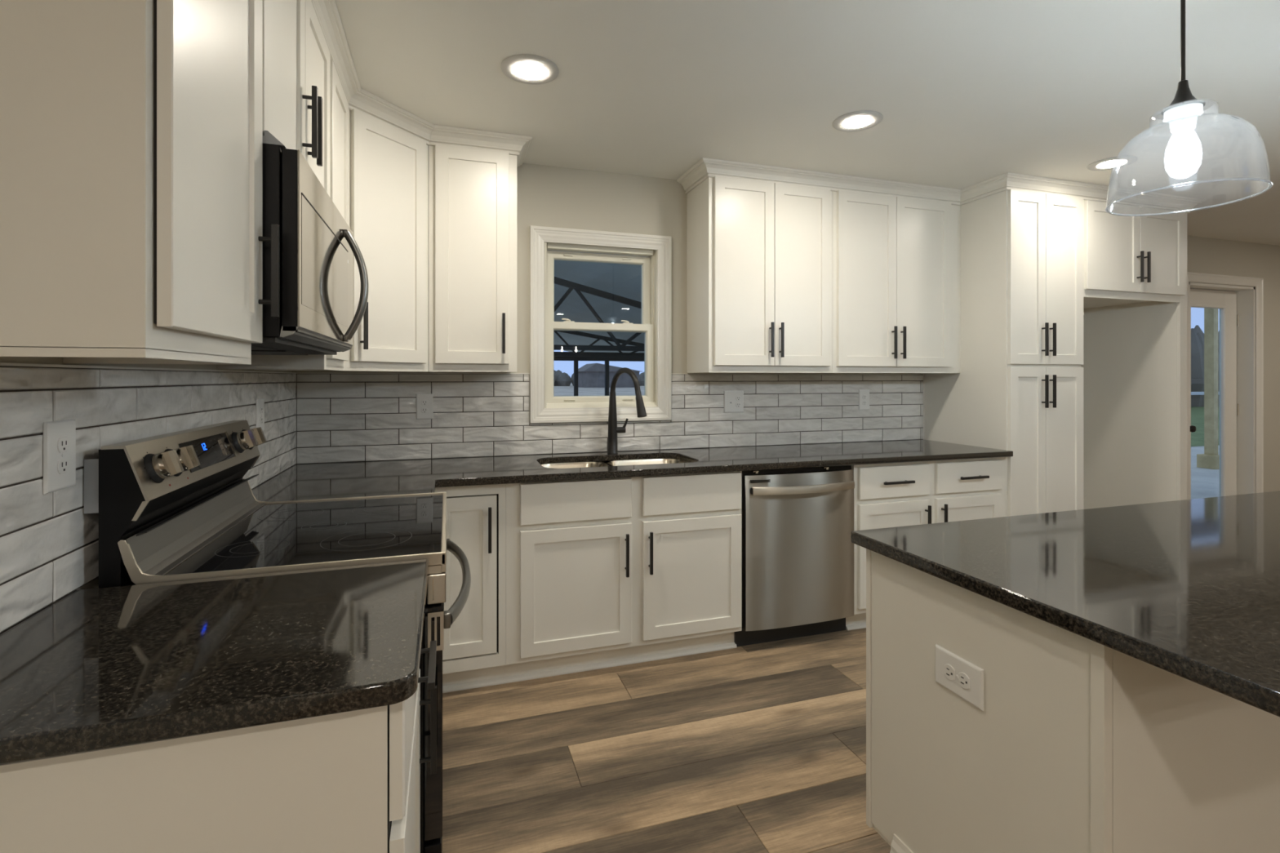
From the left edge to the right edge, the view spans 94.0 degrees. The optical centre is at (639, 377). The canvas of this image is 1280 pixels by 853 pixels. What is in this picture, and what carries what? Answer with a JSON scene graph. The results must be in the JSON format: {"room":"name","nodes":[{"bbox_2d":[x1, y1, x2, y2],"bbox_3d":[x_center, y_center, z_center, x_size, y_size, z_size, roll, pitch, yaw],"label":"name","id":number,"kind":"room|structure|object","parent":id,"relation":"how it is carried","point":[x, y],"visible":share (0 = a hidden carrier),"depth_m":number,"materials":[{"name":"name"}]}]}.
{"room":"kitchen","nodes":[
{"label":"kitchen","id":0,"kind":"room"},
{"bbox_2d":[0,356,294,631],"bbox_3d":[-0.028,0.092,-2.408,0.150,2.470,11.000,0,0,-18],"label":"wall","id":1,"kind":"structure","parent":0,"point":[94,584],"depth_m":1.23,"materials":[{"name":"beige paint"}]},
{"bbox_2d":[0,0,279,364],"bbox_3d":[-0.854,-0.549,0.984,0.363,1.044,0.456,0,0,-18],"label":"upper cabinet","id":2,"kind":"object","parent":1,"relation":"attached to","point":[131,131],"visible":1,"depth_m":0.80,"materials":[{"name":"paint"}]},
{"bbox_2d":[0,362,296,632],"bbox_3d":[-1.281,0.195,1.727,0.008,0.437,2.360,0,0,-18],"label":"tile backsplash","id":3,"kind":"structure","parent":1,"relation":"attached to","point":[49,547],"depth_m":1.17,"materials":[{"name":"white tile"}]},
{"bbox_2d":[43,419,75,494],"bbox_3d":[-1.071,0.144,1.105,0.008,0.128,0.090,0,0,-18],"label":"wall outlet","id":4,"kind":"object","parent":3,"relation":"attached to","point":[59,437],"visible":1,"depth_m":1.09,"materials":[{"name":"white plastic"}]},
{"bbox_2d":[57,436,69,474],"bbox_3d":[-1.068,0.144,1.106,0.003,0.067,0.034,0,0,-18],"label":"receptacle","id":5,"kind":"object","parent":4,"relation":"attached to","point":[63,442],"depth_m":1.10,"materials":[{"name":"white plastic"}]},
{"bbox_2d":[256,398,264,431],"bbox_3d":[-1.453,0.144,2.287,0.008,0.128,0.090,0,0,-18],"label":"wall outlet","id":6,"kind":"object","parent":3,"relation":"attached to","point":[260,402],"visible":0.98,"depth_m":2.27,"materials":[{"name":"white plastic"}]},
{"bbox_2d":[259,406,262,423],"bbox_3d":[-1.450,0.144,2.288,0.003,0.067,0.034,0,0,-18],"label":"receptacle","id":7,"kind":"object","parent":6,"relation":"attached to","point":[260,407],"depth_m":2.28,"materials":[{"name":"white plastic"}]},
{"bbox_2d":[217,59,348,370],"bbox_3d":[-1.242,-0.549,2.124,0.324,1.044,0.404,0,0,-18],"label":"upper cabinet","id":8,"kind":"object","parent":1,"relation":"attached to","point":[339,102],"visible":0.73,"depth_m":2.08,"materials":[{"name":"paint"}]},
{"bbox_2d":[262,0,330,197],"bbox_3d":[-1.044,-0.789,1.569,0.360,0.563,0.770,0,0,-18],"label":"upper cabinet","id":9,"kind":"object","parent":1,"relation":"attached to","point":[296,55],"visible":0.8,"depth_m":1.56,"materials":[{"name":"paint"}]},
{"bbox_2d":[251,130,368,355],"bbox_3d":[-0.996,-0.295,1.585,0.459,0.448,0.765,0,0,-18],"label":"microwave","id":10,"kind":"object","parent":9,"relation":"attached to","point":[317,247],"visible":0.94,"depth_m":1.36,"materials":[{"name":"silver metal"}]},
{"bbox_2d":[311,0,532,167],"bbox_3d":[-0.865,-1.105,1.917,0.642,0.074,2.538,0,0,2],"label":"crown molding","id":11,"kind":"structure","parent":1,"relation":"attached to","point":[358,99],"depth_m":2.52,"materials":[{"name":"paint"}]},
{"bbox_2d":[442,627,890,852],"bbox_3d":[4.600,1.328,-0.876,9.900,0.002,11.270,0,0,-18],"label":"floor","id":12,"kind":"structure","parent":0,"point":[759,748],"depth_m":2.10,"materials":[{"name":"wood"}]},
{"bbox_2d":[0,640,436,852],"bbox_3d":[-0.699,0.886,1.002,0.669,0.881,0.547,0,0,-18],"label":"base cabinet","id":13,"kind":"object","parent":12,"relation":"on","point":[347,782],"visible":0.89,"depth_m":0.78,"materials":[{"name":"paint"}]},
{"bbox_2d":[0,559,428,765],"bbox_3d":[-0.704,0.429,0.990,0.651,0.032,0.573,0,0,-18],"label":"countertop","id":14,"kind":"structure","parent":13,"relation":"on","point":[100,668],"depth_m":0.88,"materials":[{"name":"brown stone"}]},
{"bbox_2d":[84,420,471,852],"bbox_3d":[-0.858,0.732,1.651,0.748,1.190,0.768,0,0,-18],"label":"range","id":15,"kind":"object","parent":12,"relation":"on","point":[175,506],"visible":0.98,"depth_m":1.39,"materials":[{"name":"black glass"}]},
{"bbox_2d":[163,493,443,575],"bbox_3d":[-0.835,0.419,1.656,0.544,0.025,0.755,0,0,-18],"label":"glass cooktop","id":16,"kind":"object","parent":15,"relation":"in","point":[291,535],"depth_m":1.52,"materials":[{"name":"black glass"}]},
{"bbox_2d":[435,484,506,693],"bbox_3d":[-1.053,0.886,2.522,0.929,0.881,0.984,0,0,-18],"label":"base cabinet","id":17,"kind":"object","parent":12,"relation":"on","point":[475,642],"visible":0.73,"depth_m":2.51,"materials":[{"name":"paint"}]},
{"bbox_2d":[251,439,1013,502],"bbox_3d":[0.277,0.429,2.945,3.720,0.032,0.998,0,0,-18],"label":"countertop","id":18,"kind":"structure","parent":17,"relation":"on","point":[301,482],"depth_m":2.80,"materials":[{"name":"brown stone"}]},
{"bbox_2d":[541,458,688,468],"bbox_3d":[-0.114,0.548,3.001,0.821,0.206,0.426,0,0,-18],"label":"sink","id":19,"kind":"object","parent":18,"relation":"in","point":[649,461],"visible":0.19,"depth_m":3.17,"materials":[{"name":"silver metal"}]},
{"bbox_2d":[607,367,646,453],"bbox_3d":[-0.053,0.180,3.162,0.099,0.466,0.305,0,0,-40],"label":"kitchen faucet","id":20,"kind":"object","parent":18,"relation":"on","point":[612,444],"visible":1,"depth_m":3.22,"materials":[{"name":"black metal"}]},
{"bbox_2d":[504,471,742,683],"bbox_3d":[-0.127,0.886,2.982,1.116,0.881,0.680,0,0,-18],"label":"base cabinet","id":21,"kind":"object","parent":12,"relation":"on","point":[602,573],"visible":0.93,"depth_m":2.68,"materials":[{"name":"paint"}]},
{"bbox_2d":[734,465,854,646],"bbox_3d":[0.715,0.889,3.221,0.642,0.873,0.684,0,0,-18],"label":"dishwasher","id":22,"kind":"object","parent":12,"relation":"on","point":[797,524],"visible":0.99,"depth_m":2.94,"materials":[{"name":"silver metal"}]},
{"bbox_2d":[845,457,1006,631],"bbox_3d":[1.507,0.886,3.510,1.031,0.881,0.680,0,0,-18],"label":"base cabinet","id":23,"kind":"object","parent":12,"relation":"on","point":[891,495],"visible":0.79,"depth_m":3.19,"materials":[{"name":"paint"}]},
{"bbox_2d":[924,189,1083,516],"bbox_3d":[2.279,0.130,3.759,0.588,2.394,0.680,0,0,-18],"label":"pantry cabinet","id":24,"kind":"object","parent":12,"relation":"on","point":[1018,388],"visible":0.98,"depth_m":3.50,"materials":[{"name":"paint"}]},
{"bbox_2d":[866,548,1279,852],"bbox_3d":[1.819,0.886,1.688,2.396,0.881,0.680,0,0,-18],"label":"kitchen island","id":25,"kind":"object","parent":12,"relation":"on","point":[1077,744],"visible":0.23,"depth_m":1.15,"materials":[{"name":"paint"}]},
{"bbox_2d":[935,644,983,711],"bbox_3d":[0.695,0.654,1.307,0.008,0.086,0.127,0,0,-18],"label":"wall outlet","id":26,"kind":"object","parent":25,"relation":"attached to","point":[957,674],"visible":1,"depth_m":1.30,"materials":[{"name":"white plastic"}]},
{"bbox_2d":[944,663,969,689],"bbox_3d":[0.692,0.654,1.306,0.003,0.034,0.067,0,0,-18],"label":"receptacle","id":27,"kind":"object","parent":26,"relation":"attached to","point":[957,676],"depth_m":1.31,"materials":[{"name":"white plastic"}]},
{"bbox_2d":[850,490,1279,717],"bbox_3d":[1.888,0.429,1.542,2.474,0.032,0.940,0,0,-18],"label":"island countertop","id":28,"kind":"structure","parent":25,"relation":"on","point":[1189,589],"depth_m":1.26,"materials":[{"name":"brown stone"}]},
{"bbox_2d":[1082,213,1186,509],"bbox_3d":[3.420,0.130,4.157,0.070,2.394,0.624,0,0,-18],"label":"end panel","id":29,"kind":"object","parent":12,"relation":"on","point":[1135,365],"visible":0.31,"depth_m":4.09,"materials":[{"name":"paint"}]},
{"bbox_2d":[294,163,1279,493],"bbox_3d":[2.894,0.092,4.405,9.900,2.470,0.170,0,0,-18],"label":"wall","id":30,"kind":"structure","parent":0,"point":[548,196],"depth_m":3.42,"materials":[{"name":"beige paint"}]},
{"bbox_2d":[344,108,428,371],"bbox_3d":[-1.263,-0.549,2.651,0.609,1.044,0.610,0,0,-18],"label":"upper cabinet","id":31,"kind":"object","parent":30,"relation":"attached to","point":[388,165],"visible":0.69,"depth_m":2.54,"materials":[{"name":"paint"}]},
{"bbox_2d":[428,143,516,372],"bbox_3d":[-0.819,-0.549,2.926,0.400,1.044,0.360,0,0,-18],"label":"upper cabinet","id":32,"kind":"object","parent":30,"relation":"attached to","point":[473,192],"visible":1,"depth_m":2.79,"materials":[{"name":"paint"}]},
{"bbox_2d":[529,225,671,423],"bbox_3d":[-0.227,-0.282,3.373,0.802,1.052,0.174,0,0,-18],"label":"window","id":33,"kind":"structure","parent":30,"relation":"in","point":[655,324],"depth_m":3.33,"materials":[{"name":"paint"}]},
{"bbox_2d":[296,372,924,464],"bbox_3d":[0.129,0.195,3.416,3.714,0.437,0.012,0,0,-18],"label":"tile backsplash","id":34,"kind":"structure","parent":30,"relation":"attached to","point":[341,417],"depth_m":3.22,"materials":[{"name":"white tile"}]},
{"bbox_2d":[416,393,432,419],"bbox_3d":[-1.088,0.146,3.016,0.080,0.128,0.008,0,0,-18],"label":"wall outlet","id":35,"kind":"object","parent":34,"relation":"attached to","point":[424,401],"visible":1,"depth_m":3.01,"materials":[{"name":"white plastic"}]},
{"bbox_2d":[421,400,428,413],"bbox_3d":[-1.087,0.146,3.013,0.034,0.067,0.003,0,0,-18],"label":"receptacle","id":36,"kind":"object","parent":35,"relation":"attached to","point":[424,403],"depth_m":3.01,"materials":[{"name":"white plastic"}]},
{"bbox_2d":[724,391,743,413],"bbox_3d":[0.559,0.143,3.548,0.128,0.130,0.008,0,0,-18],"label":"wall outlet","id":37,"kind":"object","parent":34,"relation":"attached to","point":[733,400],"visible":1,"depth_m":3.54,"materials":[{"name":"white plastic"}]},
{"bbox_2d":[735,395,741,407],"bbox_3d":[0.587,0.143,3.554,0.034,0.067,0.003,0,0,-18],"label":"receptacle","id":38,"kind":"object","parent":37,"relation":"attached to","point":[738,398],"depth_m":3.55,"materials":[{"name":"white plastic"}]},
{"bbox_2d":[858,389,869,409],"bbox_3d":[1.441,0.143,3.833,0.082,0.130,0.008,0,0,-18],"label":"wall outlet","id":39,"kind":"object","parent":34,"relation":"attached to","point":[864,394],"visible":1,"depth_m":3.83,"materials":[{"name":"white plastic"}]},
{"bbox_2d":[862,394,866,404],"bbox_3d":[1.442,0.143,3.830,0.034,0.067,0.003,0,0,-18],"label":"receptacle","id":40,"kind":"object","parent":39,"relation":"attached to","point":[864,396],"depth_m":3.83,"materials":[{"name":"white plastic"}]},
{"bbox_2d":[687,176,832,373],"bbox_3d":[0.696,-0.549,3.415,0.772,1.044,0.360,0,0,-18],"label":"upper cabinet","id":41,"kind":"object","parent":30,"relation":"attached to","point":[760,253],"visible":1,"depth_m":3.28,"materials":[{"name":"paint"}]},
{"bbox_2d":[832,190,959,373],"bbox_3d":[1.507,-0.549,3.678,0.930,1.044,0.360,0,0,-18],"label":"upper cabinet","id":42,"kind":"object","parent":30,"relation":"attached to","point":[896,260],"visible":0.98,"depth_m":3.52,"materials":[{"name":"paint"}]},
{"bbox_2d":[676,157,1205,213],"bbox_3d":[1.921,-1.105,3.639,3.370,0.074,0.688,0,0,-18],"label":"crown molding","id":43,"kind":"structure","parent":30,"relation":"attached to","point":[704,168],"depth_m":3.46,"materials":[{"name":"paint"}]},
{"bbox_2d":[1083,200,1185,315],"bbox_3d":[2.984,-0.765,3.987,0.894,0.604,0.680,0,0,-18],"label":"upper cabinet","id":44,"kind":"object","parent":30,"relation":"attached to","point":[1132,258],"visible":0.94,"depth_m":3.69,"materials":[{"name":"paint"}]},
{"bbox_2d":[1186,271,1263,499],"bbox_3d":[4.793,0.240,5.024,1.005,2.173,0.220,0,0,-18],"label":"door","id":45,"kind":"structure","parent":30,"relation":"in","point":[1238,331],"depth_m":5.10,"materials":[{"name":"paint"}]},
{"bbox_2d":[334,0,1279,245],"bbox_3d":[4.608,-1.203,-0.900,9.900,0.120,11.320,0,0,-18],"label":"ceiling","id":46,"kind":"structure","parent":0,"point":[966,93],"depth_m":2.33,"materials":[{"name":"paint"}]},
{"bbox_2d":[500,53,559,84],"bbox_3d":[-0.408,-1.138,2.214,0.212,0.010,0.212,0,0,-18],"label":"recessed light","id":47,"kind":"object","parent":46,"relation":"in","point":[526,73],"visible":1,"depth_m":2.20,"materials":[{"name":"white plastic"}]},
{"bbox_2d":[831,110,883,131],"bbox_3d":[0.967,-1.138,2.658,0.212,0.010,0.212,0,0,-18],"label":"recessed light","id":48,"kind":"object","parent":46,"relation":"in","point":[857,123],"visible":1,"depth_m":2.64,"materials":[{"name":"white plastic"}]},
{"bbox_2d":[1087,155,1137,170],"bbox_3d":[2.512,-1.138,3.179,0.212,0.010,0.212,0,0,-18],"label":"recessed light","id":49,"kind":"object","parent":46,"relation":"in","point":[1095,166],"visible":0.91,"depth_m":3.16,"materials":[{"name":"white plastic"}]},
{"bbox_2d":[1105,0,1272,216],"bbox_3d":[1.218,-0.771,1.338,0.276,0.745,0.276,0,0,-18],"label":"pendant lamp","id":50,"kind":"object","parent":46,"relation":"hanging from","point":[1182,113],"visible":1,"depth_m":1.33,"materials":[{"name":"clear glass"}]},
{"bbox_2d":[1163,102,1203,133],"bbox_3d":[1.218,-0.578,1.338,0.066,0.046,0.066,0,0,-18],"label":"socket","id":51,"kind":"object","parent":50,"relation":"attached to","point":[1175,110],"depth_m":1.32,"materials":[{"name":"ceramic"}]},
{"label":"outside","id":52,"kind":"structure","parent":0,"visible":0},
{"bbox_2d":[553,382,644,395],"bbox_3d":[2.271,1.447,88.283,180.000,0.001,159.820,0,0,-18],"label":"field","id":53,"kind":"structure","parent":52,"point":[557,390],"depth_m":62.43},
{"bbox_2d":[573,360,577,395],"bbox_3d":[-1.685,0.493,15.710,0.100,1.868,0.100,0,0,-18],"label":"post","id":54,"kind":"object","parent":53,"relation":"on","point":[575,362],"visible":0.36,"depth_m":15.66,"materials":[{"name":"metal"}]},
{"bbox_2d":[553,369,644,386],"bbox_3d":[32.531,-0.119,117.486,197.073,3.129,10.179,0,0,-18],"label":"tree line","id":55,"kind":"object","parent":53,"relation":"on","point":[560,379],"visible":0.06,"depth_m":101.01,"materials":[{"name":"green plant"}]},
{"bbox_2d":[604,360,608,395],"bbox_3d":[-0.885,0.493,15.969,0.100,1.868,0.100,0,0,-18],"label":"post","id":56,"kind":"object","parent":53,"relation":"on","point":[606,362],"visible":0.36,"depth_m":15.92,"materials":[{"name":"metal"}]},
{"bbox_2d":[577,363,639,387],"bbox_3d":[-4.809,-0.313,89.053,9.000,3.519,6.800,0,0,-18],"label":"barn","id":57,"kind":"object","parent":53,"relation":"on","point":[592,375],"visible":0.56,"depth_m":85.81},
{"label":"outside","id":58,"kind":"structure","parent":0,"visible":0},
{"bbox_2d":[1191,444,1219,499],"bbox_3d":[6.181,1.392,7.890,22.000,0.070,4.420,0,0,-18],"label":"patio slab","id":59,"kind":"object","parent":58,"point":[1205,482],"depth_m":7.94,"materials":[{"name":"concrete"}]},
{"bbox_2d":[1196,307,1219,469],"bbox_3d":[8.556,0.032,8.947,0.230,2.650,0.230,0,0,-18],"label":"porch post","id":60,"kind":"object","parent":59,"relation":"on","point":[1210,459],"visible":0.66,"depth_m":8.90,"materials":[{"name":"beige wood"}]},
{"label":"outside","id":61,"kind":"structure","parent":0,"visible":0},
{"bbox_2d":[546,249,645,352],"bbox_3d":[-4.593,-2.057,16.189,12.600,3.859,24.800,0,0,-18],"label":"roof","id":62,"kind":"structure","parent":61,"point":[621,280],"depth_m":10.53,"materials":[{"name":"metal"}]},
{"bbox_2d":[553,276,644,351],"bbox_3d":[-1.853,-1.335,8.037,6.000,1.904,0.060,0,0,-18],"label":"roof truss","id":63,"kind":"object","parent":62,"relation":"attached to","point":[578,287],"visible":0.25,"depth_m":8.41,"materials":[{"name":"metal"}]},
{"bbox_2d":[553,330,644,357],"bbox_3d":[-2.388,-1.259,15.220,8.200,1.452,0.060,0,0,-18],"label":"roof truss","id":64,"kind":"object","parent":62,"relation":"attached to","point":[606,339],"visible":0.25,"depth_m":15.60,"materials":[{"name":"metal"}]},
{"bbox_2d":[553,351,644,361],"bbox_3d":[-2.373,-0.558,15.498,8.400,0.230,0.120,0,0,-18],"label":"beam","id":65,"kind":"structure","parent":62,"relation":"attached to","point":[555,358],"depth_m":15.83,"materials":[{"name":"metal"}]},
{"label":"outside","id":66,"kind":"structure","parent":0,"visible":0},
{"bbox_2d":[1191,406,1219,446],"bbox_3d":[18.971,1.397,20.346,30.000,0.100,11.380,0,0,-18],"label":"lawn","id":67,"kind":"structure","parent":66,"point":[1197,412],"depth_m":16.71,"materials":[{"name":"green plant"}]},
{"bbox_2d":[1191,391,1219,395],"bbox_3d":[15.317,0.407,15.719,19.800,0.080,0.060,0,0,-18],"label":"fence rail","id":68,"kind":"object","parent":67,"relation":"on","point":[1192,393],"visible":0.02,"depth_m":15.38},
{"bbox_2d":[1191,324,1219,406],"bbox_3d":[27.344,-0.631,28.776,24.470,3.957,3.195,0,0,-18],"label":"thicket","id":69,"kind":"object","parent":67,"relation":"on","point":[1197,334],"visible":0.07,"depth_m":27.59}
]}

